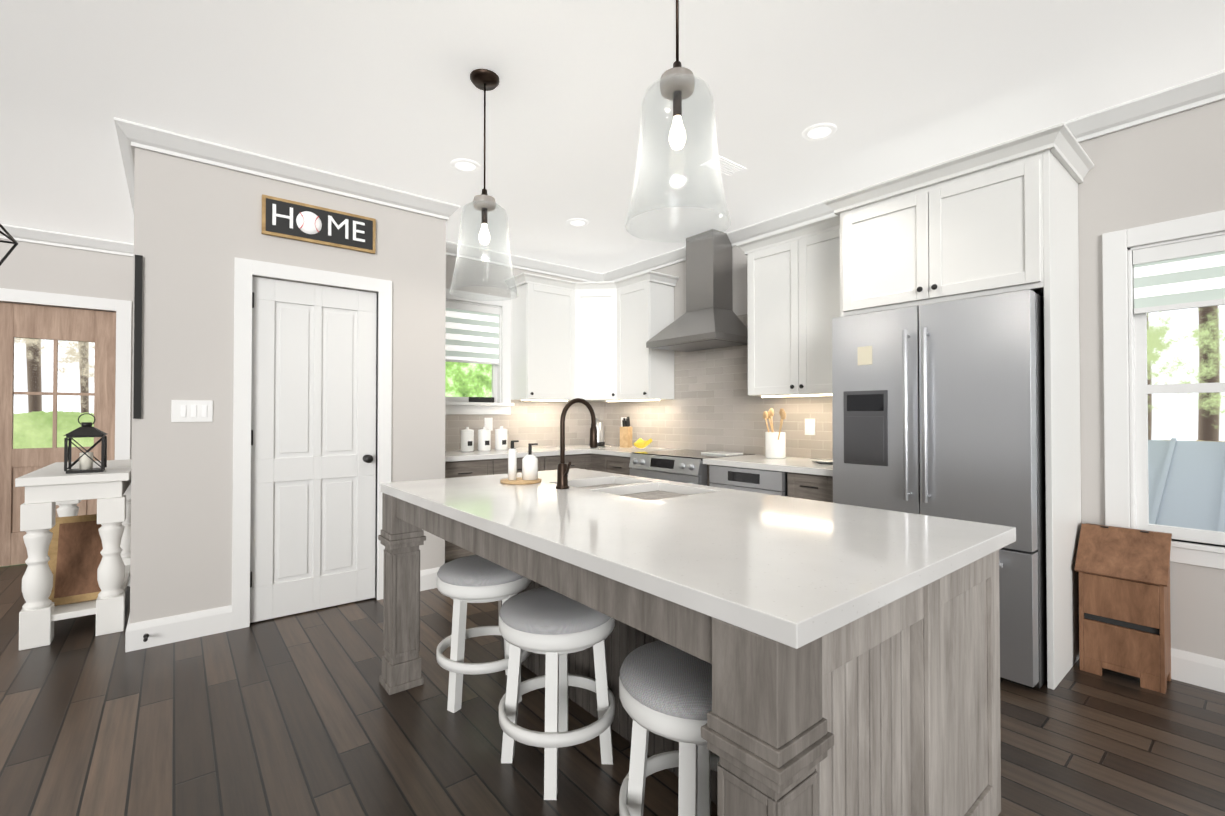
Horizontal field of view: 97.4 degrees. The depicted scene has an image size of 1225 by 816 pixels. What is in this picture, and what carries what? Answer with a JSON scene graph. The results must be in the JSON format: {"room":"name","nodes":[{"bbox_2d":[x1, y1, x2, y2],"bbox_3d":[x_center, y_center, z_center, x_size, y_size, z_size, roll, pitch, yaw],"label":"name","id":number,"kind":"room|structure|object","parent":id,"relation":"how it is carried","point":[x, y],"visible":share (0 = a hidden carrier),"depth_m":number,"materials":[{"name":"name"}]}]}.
{"room":"kitchen","nodes":[
{"label":"kitchen","id":0,"kind":"room"},
{"bbox_2d":[0,238,133,458],"bbox_3d":[-6.059,-0.098,3.435,4.920,2.740,0.120,1,-1,-39],"label":"wall","id":1,"kind":"structure","parent":0,"point":[29,266],"depth_m":4.55,"materials":[{"name":"grey paint"}]},
{"bbox_2d":[0,302,115,566],"bbox_3d":[-4.972,0.210,4.274,1.502,2.128,0.115,1,-1,-39],"label":"front door","id":2,"kind":"structure","parent":1,"relation":"in","point":[56,324],"depth_m":4.48,"materials":[{"name":"brown wood"}]},
{"bbox_2d":[0,288,131,459],"bbox_3d":[-4.949,0.161,4.246,1.710,2.240,0.018,1,-1,-39],"label":"door frame","id":3,"kind":"structure","parent":1,"relation":"attached to","point":[123,308],"depth_m":4.73,"materials":[{"name":"white wood"}]},
{"bbox_2d":[0,224,133,256],"bbox_3d":[-6.036,-1.419,3.342,4.820,0.100,0.076,1,-1,-39],"label":"crown molding","id":4,"kind":"structure","parent":1,"relation":"attached to","point":[23,234],"depth_m":4.52,"materials":[{"name":"white wood"}]},
{"bbox_2d":[130,147,165,623],"bbox_3d":[-3.316,-0.093,3.882,0.100,2.740,2.650,1,-1,-39],"label":"wall","id":5,"kind":"structure","parent":0,"point":[149,166],"depth_m":2.86,"materials":[{"name":"grey paint"}]},
{"bbox_2d":[114,117,139,245],"bbox_3d":[-3.329,-1.414,3.773,0.076,0.100,2.626,1,-1,-39],"label":"crown molding","id":6,"kind":"structure","parent":5,"relation":"attached to","point":[128,132],"depth_m":2.88,"materials":[{"name":"white wood"}]},
{"bbox_2d":[125,614,132,651],"bbox_3d":[-3.356,1.207,3.824,0.016,0.140,2.666,1,-1,-39],"label":"baseboard","id":7,"kind":"structure","parent":5,"relation":"attached to","point":[129,629],"depth_m":2.80,"materials":[{"name":"white wood"}]},
{"bbox_2d":[133,255,142,418],"bbox_3d":[-2.497,-0.375,2.833,0.030,0.860,0.012,1,-1,-39],"label":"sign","id":8,"kind":"object","parent":5,"relation":"attached to","point":[137,338],"visible":1,"depth_m":2.83,"materials":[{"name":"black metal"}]},
{"bbox_2d":[158,155,445,617],"bbox_3d":[-1.848,-0.098,3.433,1.570,2.740,0.100,1,-1,-39],"label":"wall","id":9,"kind":"structure","parent":0,"point":[197,228],"depth_m":3.07,"materials":[{"name":"grey paint"}]},
{"bbox_2d":[129,605,231,650],"bbox_3d":[-2.341,1.197,2.942,0.425,0.140,0.016,1,-1,-39],"label":"baseboard","id":10,"kind":"structure","parent":9,"relation":"attached to","point":[171,629],"depth_m":2.93,"materials":[{"name":"white wood"}]},
{"bbox_2d":[143,634,148,641],"bbox_3d":[-2.437,1.200,2.811,0.024,0.023,0.066,1,-1,-39],"label":"doorstop","id":11,"kind":"object","parent":10,"relation":"attached to","point":[145,637],"visible":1,"depth_m":2.82,"materials":[{"name":"black metal"}]},
{"bbox_2d":[171,400,212,421],"bbox_3d":[-2.321,0.017,2.975,0.180,0.120,0.009,1,-1,-39],"label":"light switch","id":12,"kind":"object","parent":9,"relation":"attached to","point":[191,410],"visible":1,"depth_m":2.97,"materials":[{"name":"white plastic"}]},
{"bbox_2d":[140,124,459,220],"bbox_3d":[-1.806,-1.419,3.369,1.756,0.100,0.076,1,-1,-39],"label":"crown molding","id":13,"kind":"structure","parent":9,"relation":"attached to","point":[153,139],"depth_m":3.23,"materials":[{"name":"white wood"}]},
{"bbox_2d":[232,257,391,629],"bbox_3d":[-1.839,0.204,3.368,0.875,2.135,0.030,1,-1,-39],"label":"door frame","id":14,"kind":"structure","parent":9,"relation":"attached to","point":[245,270],"depth_m":3.13,"materials":[{"name":"white wood"}]},
{"bbox_2d":[250,276,376,622],"bbox_3d":[-1.845,0.244,3.372,0.702,2.039,0.105,1,-1,-39],"label":"pantry door","id":15,"kind":"structure","parent":9,"relation":"in","point":[313,473],"depth_m":3.37,"materials":[{"name":"white wood"}]},
{"bbox_2d":[261,194,375,253],"bbox_3d":[-1.821,-1.143,3.376,0.635,0.230,0.035,1,-1,-39],"label":"home sign","id":16,"kind":"object","parent":9,"relation":"attached to","point":[290,219],"visible":1,"depth_m":3.35,"materials":[{"name":"black wood"}]},
{"bbox_2d":[420,567,439,590],"bbox_3d":[-1.350,1.206,3.748,0.380,0.140,0.016,1,-1,-39],"label":"baseboard","id":17,"kind":"structure","parent":9,"relation":"attached to","point":[428,577],"depth_m":3.79,"materials":[{"name":"white wood"}]},
{"bbox_2d":[445,255,588,446],"bbox_3d":[-0.990,-0.078,5.214,2.210,2.740,0.120,1,-1,-39],"label":"wall","id":18,"kind":"structure","parent":0,"point":[450,263],"depth_m":4.98,"materials":[{"name":"grey paint"}]},
{"bbox_2d":[445,288,513,413],"bbox_3d":[-1.370,-0.496,4.877,0.990,1.110,0.170,1,-1,-39],"label":"window","id":19,"kind":"structure","parent":18,"relation":"in","point":[472,333],"depth_m":4.97,"materials":[{"name":"white wood"}]},
{"bbox_2d":[445,400,604,450],"bbox_3d":[-0.924,0.152,5.180,2.070,0.460,0.010,1,-1,-39],"label":"tile backsplash","id":20,"kind":"structure","parent":18,"relation":"attached to","point":[538,422],"depth_m":5.30,"materials":[{"name":"beige tile"}]},
{"bbox_2d":[484,418,492,430],"bbox_3d":[-1.149,0.150,4.987,0.080,0.120,0.006,1,-1,-39],"label":"electrical outlet plate","id":21,"kind":"object","parent":20,"relation":"attached to","point":[488,422],"depth_m":4.98,"materials":[{"name":"white plastic"}]},
{"bbox_2d":[446,241,603,281],"bbox_3d":[-0.928,-1.398,5.153,2.010,0.100,0.076,1,-1,-39],"label":"crown molding","id":22,"kind":"structure","parent":18,"relation":"attached to","point":[518,262],"depth_m":5.24,"materials":[{"name":"white wood"}]},
{"bbox_2d":[508,273,571,401],"bbox_3d":[-0.644,-0.646,5.187,0.564,1.134,0.361,1,-1,-39],"label":"upper cabinet","id":23,"kind":"object","parent":18,"relation":"attached to","point":[541,312],"depth_m":5.04,"materials":[{"name":"white wood"}]},
{"bbox_2d":[0,564,1224,815],"bbox_3d":[-1.518,1.310,1.467,13.500,0.120,14.500,1,-1,-39],"label":"floor","id":24,"kind":"structure","parent":0,"point":[300,714],"depth_m":2.07,"materials":[{"name":"brown wood"}]},
{"bbox_2d":[15,459,130,650],"bbox_3d":[-3.302,0.822,3.386,0.440,0.900,1.200,1,-1,-39],"label":"console table","id":25,"kind":"object","parent":24,"relation":"on","point":[49,488],"visible":0.73,"depth_m":2.97,"materials":[{"name":"white wood"}]},
{"bbox_2d":[48,514,102,605],"bbox_3d":[-3.096,0.873,3.133,0.270,0.473,0.210,1,-1,-39],"label":"picture","id":26,"kind":"object","parent":25,"relation":"on","point":[74,551],"visible":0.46,"depth_m":3.11,"materials":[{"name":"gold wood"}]},
{"bbox_2d":[64,413,106,473],"bbox_3d":[-3.036,0.199,3.107,0.170,0.337,0.170,1,-1,-39],"label":"lantern","id":27,"kind":"object","parent":25,"relation":"on","point":[85,459],"visible":1,"depth_m":3.08,"materials":[{"name":"black metal"}]},
{"bbox_2d":[445,460,500,562],"bbox_3d":[-1.324,0.849,4.465,0.554,0.870,0.597,1,-1,-39],"label":"base cabinet","id":28,"kind":"object","parent":24,"relation":"on","point":[459,468],"depth_m":4.22,"materials":[{"name":"grey wood"}]},
{"bbox_2d":[445,444,636,463],"bbox_3d":[-0.713,0.399,4.948,2.104,0.040,0.627,1,-1,-39],"label":"countertop","id":29,"kind":"structure","parent":28,"relation":"on","point":[570,450],"depth_m":4.65,"materials":[{"name":"white stone"}]},
{"bbox_2d":[461,427,473,451],"bbox_3d":[-1.255,0.269,4.658,0.113,0.213,0.113,0,-1,6],"label":"canister","id":30,"kind":"object","parent":29,"relation":"on","point":[467,435],"depth_m":4.61,"materials":[{"name":"white ceramic"}]},
{"bbox_2d":[478,426,490,450],"bbox_3d":[-1.131,0.270,4.759,0.113,0.213,0.113,0,-1,6],"label":"canister","id":31,"kind":"object","parent":29,"relation":"on","point":[484,438],"depth_m":4.71,"materials":[{"name":"white ceramic"}]},
{"bbox_2d":[495,426,507,449],"bbox_3d":[-1.004,0.271,4.862,0.113,0.213,0.113,0,-1,6],"label":"canister","id":32,"kind":"object","parent":29,"relation":"on","point":[501,434],"depth_m":4.82,"materials":[{"name":"white ceramic"}]},
{"bbox_2d":[596,418,604,445],"bbox_3d":[-0.162,0.243,5.476,0.261,0.283,0.168,1,-1,-39],"label":"kettle","id":33,"kind":"object","parent":29,"relation":"on","point":[600,430],"visible":0.52,"depth_m":5.43,"materials":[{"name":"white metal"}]},
{"bbox_2d":[620,417,631,447],"bbox_3d":[0.132,0.233,5.234,0.090,0.298,0.100,0,-1,26],"label":"knife block","id":34,"kind":"object","parent":29,"relation":"on","point":[625,435],"visible":1,"depth_m":5.20,"materials":[{"name":"brown wood"}]},
{"bbox_2d":[436,555,530,712],"bbox_3d":[-0.570,0.972,2.404,0.412,0.577,0.412,1,-1,-39],"label":"stool","id":35,"kind":"object","parent":24,"relation":"on","point":[462,582],"visible":0.79,"depth_m":2.25,"materials":[{"name":"white wood"}]},
{"bbox_2d":[501,456,552,473],"bbox_3d":[-0.967,0.852,4.756,0.614,0.870,0.597,1,-1,-39],"label":"base cabinet","id":36,"kind":"object","parent":24,"relation":"on","point":[545,463],"depth_m":4.65,"materials":[{"name":"grey wood"}]},
{"bbox_2d":[499,587,614,799],"bbox_3d":[-0.196,0.967,1.922,0.412,0.577,0.412,1,-1,-39],"label":"stool","id":37,"kind":"object","parent":24,"relation":"on","point":[555,627],"visible":0.88,"depth_m":1.80,"materials":[{"name":"white wood"}]},
{"bbox_2d":[553,456,588,469],"bbox_3d":[-0.598,0.856,5.056,0.587,0.870,0.597,1,-1,-39],"label":"base cabinet","id":38,"kind":"object","parent":24,"relation":"on","point":[581,462],"depth_m":4.90,"materials":[{"name":"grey wood"}]},
{"bbox_2d":[601,456,630,474],"bbox_3d":[0.291,0.854,4.887,0.617,0.870,0.447,1,-1,-39],"label":"base cabinet","id":39,"kind":"object","parent":24,"relation":"on","point":[610,464],"depth_m":4.73,"materials":[{"name":"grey wood"}]},
{"bbox_2d":[589,448,680,455],"bbox_3d":[0.234,0.399,4.937,0.647,0.040,0.586,1,-1,-39],"label":"countertop","id":40,"kind":"structure","parent":39,"relation":"on","point":[596,451],"depth_m":4.85,"materials":[{"name":"white stone"}]},
{"bbox_2d":[634,438,651,448],"bbox_3d":[0.280,0.324,4.940,0.094,0.094,0.172,1,-1,-39],"label":"bananas","id":41,"kind":"object","parent":40,"relation":"on","point":[640,443],"visible":1,"depth_m":4.92,"materials":[{"name":"yellow food"}]},
{"bbox_2d":[619,640,718,815],"bbox_3d":[0.223,0.961,1.438,0.412,0.577,0.412,1,-1,-39],"label":"stool","id":42,"kind":"object","parent":24,"relation":"on","point":[665,690],"visible":0.54,"depth_m":1.36,"materials":[{"name":"white wood"}]},
{"bbox_2d":[378,490,1000,815],"bbox_3d":[0.025,0.821,2.013,1.124,0.870,2.128,1,-1,-39],"label":"kitchen island","id":43,"kind":"object","parent":24,"relation":"on","point":[850,654],"depth_m":1.22,"materials":[{"name":"wood"}]},
{"bbox_2d":[380,470,1015,653],"bbox_3d":[0.034,0.367,2.026,1.120,0.040,2.170,1,-1,-39],"label":"island countertop","id":44,"kind":"structure","parent":43,"relation":"on","point":[805,571],"depth_m":1.38,"materials":[{"name":"white stone"}]},
{"bbox_2d":[500,440,540,484],"bbox_3d":[-0.434,0.253,2.555,0.194,0.197,0.194,1,-1,-39],"label":"soap tray","id":45,"kind":"object","parent":44,"relation":"on","point":[529,468],"visible":1,"depth_m":2.54,"materials":[{"name":"brown wood"}]},
{"bbox_2d":[550,398,597,489],"bbox_3d":[-0.135,0.152,2.365,0.225,0.396,0.134,1,-1,-39],"label":"faucet","id":46,"kind":"object","parent":44,"relation":"on","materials":[{"name":"black metal"}]},
{"bbox_2d":[582,482,689,497],"bbox_3d":[0.074,0.487,2.411,0.434,0.217,0.724,1,-1,-39],"label":"sink","id":47,"kind":"object","parent":44,"relation":"in","point":[614,487],"depth_m":2.46,"materials":[{"name":"white ceramic"}]},
{"bbox_2d":[629,449,754,485],"bbox_3d":[0.618,0.814,4.372,0.739,0.913,0.760,1,-1,-39],"label":"range","id":48,"kind":"object","parent":24,"relation":"on","point":[685,466],"visible":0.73,"depth_m":4.17,"materials":[{"name":"silver metal"}]},
{"bbox_2d":[709,465,787,495],"bbox_3d":[1.112,0.842,3.806,0.708,0.869,0.600,1,-1,-39],"label":"dishwasher","id":49,"kind":"object","parent":24,"relation":"on","point":[758,481],"visible":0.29,"depth_m":3.58,"materials":[{"name":"silver metal"}]},
{"bbox_2d":[787,472,832,502],"bbox_3d":[1.444,0.838,3.471,0.617,0.870,0.330,1,-1,-39],"label":"base cabinet","id":50,"kind":"object","parent":24,"relation":"on","point":[808,478],"depth_m":3.28,"materials":[{"name":"grey wood"}]},
{"bbox_2d":[703,456,832,475],"bbox_3d":[1.219,0.386,3.728,0.647,0.040,0.998,1,-1,-39],"label":"countertop","id":51,"kind":"structure","parent":50,"relation":"on","point":[807,467],"depth_m":3.58,"materials":[{"name":"white stone"}]},
{"bbox_2d":[763,408,785,458],"bbox_3d":[1.192,0.184,3.930,0.168,0.365,0.264,1,-1,-39],"label":"utensil crock","id":52,"kind":"object","parent":51,"relation":"on","point":[775,445],"visible":1,"depth_m":3.89,"materials":[{"name":"white ceramic"}]},
{"bbox_2d":[810,459,832,463],"bbox_3d":[1.422,0.353,3.536,0.236,0.019,0.236,1,-1,-39],"label":"plate","id":53,"kind":"object","parent":51,"relation":"on","point":[825,461],"visible":0.52,"depth_m":3.58,"materials":[{"name":"white ceramic"}]},
{"bbox_2d":[832,289,1046,688],"bbox_3d":[1.798,0.376,2.913,0.778,1.780,0.920,1,-1,-39],"label":"fridge","id":54,"kind":"object","parent":24,"relation":"on","point":[938,409],"visible":0.65,"depth_m":2.56,"materials":[{"name":"silver metal"}]},
{"bbox_2d":[1074,523,1171,693],"bbox_3d":[2.417,0.920,2.547,0.237,0.685,0.314,1,-1,-39],"label":"bin","id":55,"kind":"object","parent":24,"relation":"on","point":[1124,603],"visible":1,"depth_m":2.49,"materials":[{"name":"brown wood"}]},
{"bbox_2d":[0,0,1224,273],"bbox_3d":[-1.518,-1.550,1.499,13.500,0.120,14.500,1,-1,-39],"label":"ceiling","id":56,"kind":"structure","parent":0,"point":[384,92],"depth_m":2.51,"materials":[{"name":"white paint"}]},
{"bbox_2d":[0,224,17,265],"bbox_3d":[-3.859,-1.123,3.135,0.474,0.695,0.474,1,-1,-39],"label":"pendant lantern","id":57,"kind":"object","parent":56,"relation":"hanging from","point":[14,242],"visible":1,"depth_m":3.40,"materials":[{"name":"black metal"}]},
{"bbox_2d":[451,159,479,172],"bbox_3d":[-0.890,-1.467,3.261,0.174,0.006,0.174,0,-1,24],"label":"recessed light","id":58,"kind":"object","parent":56,"relation":"in","point":[464,164],"depth_m":3.25,"materials":[{"name":"white paint"}]},
{"bbox_2d":[449,69,517,300],"bbox_3d":[-0.572,-0.993,2.405,0.300,0.971,0.300,1,-1,-39],"label":"pendant light","id":59,"kind":"object","parent":56,"relation":"hanging from","point":[484,202],"visible":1,"depth_m":2.39,"materials":[{"name":"clear glass"}]},
{"bbox_2d":[567,218,588,226],"bbox_3d":[-0.272,-1.456,4.228,0.174,0.006,0.174,0,-1,-30],"label":"recessed light","id":60,"kind":"object","parent":56,"relation":"in","point":[576,221],"depth_m":4.22,"materials":[{"name":"white paint"}]},
{"bbox_2d":[625,0,730,242],"bbox_3d":[0.185,-1.003,1.539,0.300,0.971,0.300,1,-1,-39],"label":"pendant light","id":61,"kind":"object","parent":56,"relation":"hanging from","point":[677,81],"visible":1,"depth_m":1.52,"materials":[{"name":"clear glass"}]},
{"bbox_2d":[700,156,745,176],"bbox_3d":[0.676,-1.465,3.278,0.250,0.008,0.150,1,-1,-39],"label":"ceiling vent","id":62,"kind":"object","parent":56,"relation":"in","point":[728,168],"visible":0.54,"depth_m":3.27,"materials":[{"name":"white paint"}]},
{"bbox_2d":[802,123,836,140],"bbox_3d":[1.103,-1.471,2.871,0.174,0.006,0.174,-1,-1,42],"label":"recessed light","id":63,"kind":"object","parent":56,"relation":"in","point":[815,132],"depth_m":2.86,"materials":[{"name":"white paint"}]},
{"bbox_2d":[653,99,1224,659],"bbox_3d":[2.107,-0.100,3.254,0.120,2.740,7.070,1,-1,-39],"label":"wall","id":64,"kind":"structure","parent":0,"point":[1165,169],"depth_m":2.62,"materials":[{"name":"grey paint"}]},
{"bbox_2d":[572,281,615,401],"bbox_3d":[-0.143,-0.643,5.397,0.667,1.134,0.667,1,-1,-39],"label":"upper cabinet","id":65,"kind":"object","parent":64,"relation":"attached to","point":[593,303],"depth_m":5.21,"materials":[{"name":"white wood"}]},
{"bbox_2d":[616,271,675,401],"bbox_3d":[0.282,-0.646,5.117,0.361,1.134,0.494,1,-1,-39],"label":"upper cabinet","id":66,"kind":"object","parent":64,"relation":"attached to","point":[645,300],"depth_m":4.97,"materials":[{"name":"white wood"}]},
{"bbox_2d":[646,229,747,351],"bbox_3d":[0.720,-0.982,4.475,0.497,0.940,0.760,1,-1,-39],"label":"range hood","id":67,"kind":"object","parent":64,"relation":"attached to","point":[709,319],"visible":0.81,"depth_m":4.42,"materials":[{"name":"silver metal"}]},
{"bbox_2d":[605,314,832,458],"bbox_3d":[0.843,-0.194,4.705,0.010,1.140,2.985,1,-1,-39],"label":"tile backsplash","id":68,"kind":"structure","parent":64,"relation":"attached to","point":[713,405],"depth_m":4.60,"materials":[{"name":"beige tile"}]},
{"bbox_2d":[805,419,814,434],"bbox_3d":[1.448,0.138,3.946,0.006,0.120,0.080,1,-1,-39],"label":"electrical outlet plate","id":69,"kind":"object","parent":68,"relation":"attached to","point":[809,426],"depth_m":3.94,"materials":[{"name":"white plastic"}]},
{"bbox_2d":[744,214,835,397],"bbox_3d":[1.395,-0.661,3.779,0.325,1.134,0.845,1,-1,-39],"label":"upper cabinet","id":70,"kind":"object","parent":64,"relation":"attached to","point":[791,273],"depth_m":3.71,"materials":[{"name":"white wood"}]},
{"bbox_2d":[604,70,1224,280],"bbox_3d":[2.069,-1.421,3.161,0.076,0.100,6.950,1,-1,-39],"label":"crown molding","id":71,"kind":"structure","parent":64,"relation":"attached to","point":[1186,96],"depth_m":2.69,"materials":[{"name":"white wood"}]},
{"bbox_2d":[836,130,1075,317],"bbox_3d":[1.872,-0.890,2.987,0.587,0.694,0.944,1,-1,-39],"label":"upper cabinet","id":72,"kind":"object","parent":64,"relation":"attached to","point":[996,218],"depth_m":2.69,"materials":[{"name":"white wood"}]},
{"bbox_2d":[1102,210,1224,569],"bbox_3d":[2.880,-0.083,2.278,0.155,1.595,1.200,1,-1,-39],"label":"window","id":73,"kind":"structure","parent":64,"relation":"in","point":[1182,275],"depth_m":2.63,"materials":[{"name":"white wood"}]},
{"bbox_2d":[1171,648,1224,692],"bbox_3d":[3.350,1.182,1.604,0.016,0.140,2.965,1,-1,-39],"label":"baseboard","id":74,"kind":"structure","parent":64,"relation":"attached to","point":[1204,671],"depth_m":2.44,"materials":[{"name":"white"}]},
{"label":"outside","id":75,"kind":"structure","parent":0,"visible":0},
{"bbox_2d":[13,338,94,448],"bbox_3d":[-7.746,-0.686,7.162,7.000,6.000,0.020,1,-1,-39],"label":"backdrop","id":76,"kind":"structure","parent":75,"point":[67,353],"depth_m":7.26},
{"bbox_2d":[445,362,491,396],"bbox_3d":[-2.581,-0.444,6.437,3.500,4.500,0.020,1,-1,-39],"label":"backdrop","id":77,"kind":"structure","parent":75,"point":[468,384],"depth_m":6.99,"materials":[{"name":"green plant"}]},
{"bbox_2d":[1147,305,1224,441],"bbox_3d":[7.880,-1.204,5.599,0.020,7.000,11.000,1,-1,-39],"label":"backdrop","id":78,"kind":"structure","parent":75,"point":[1189,355],"depth_m":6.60,"materials":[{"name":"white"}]},
{"bbox_2d":[1148,438,1224,531],"bbox_3d":[5.749,1.287,3.734,2.995,1.977,6.040,1,-1,-39],"label":"roof","id":79,"kind":"structure","parent":75,"point":[1201,514],"depth_m":5.05,"materials":[{"name":"silver metal"}]}
]}

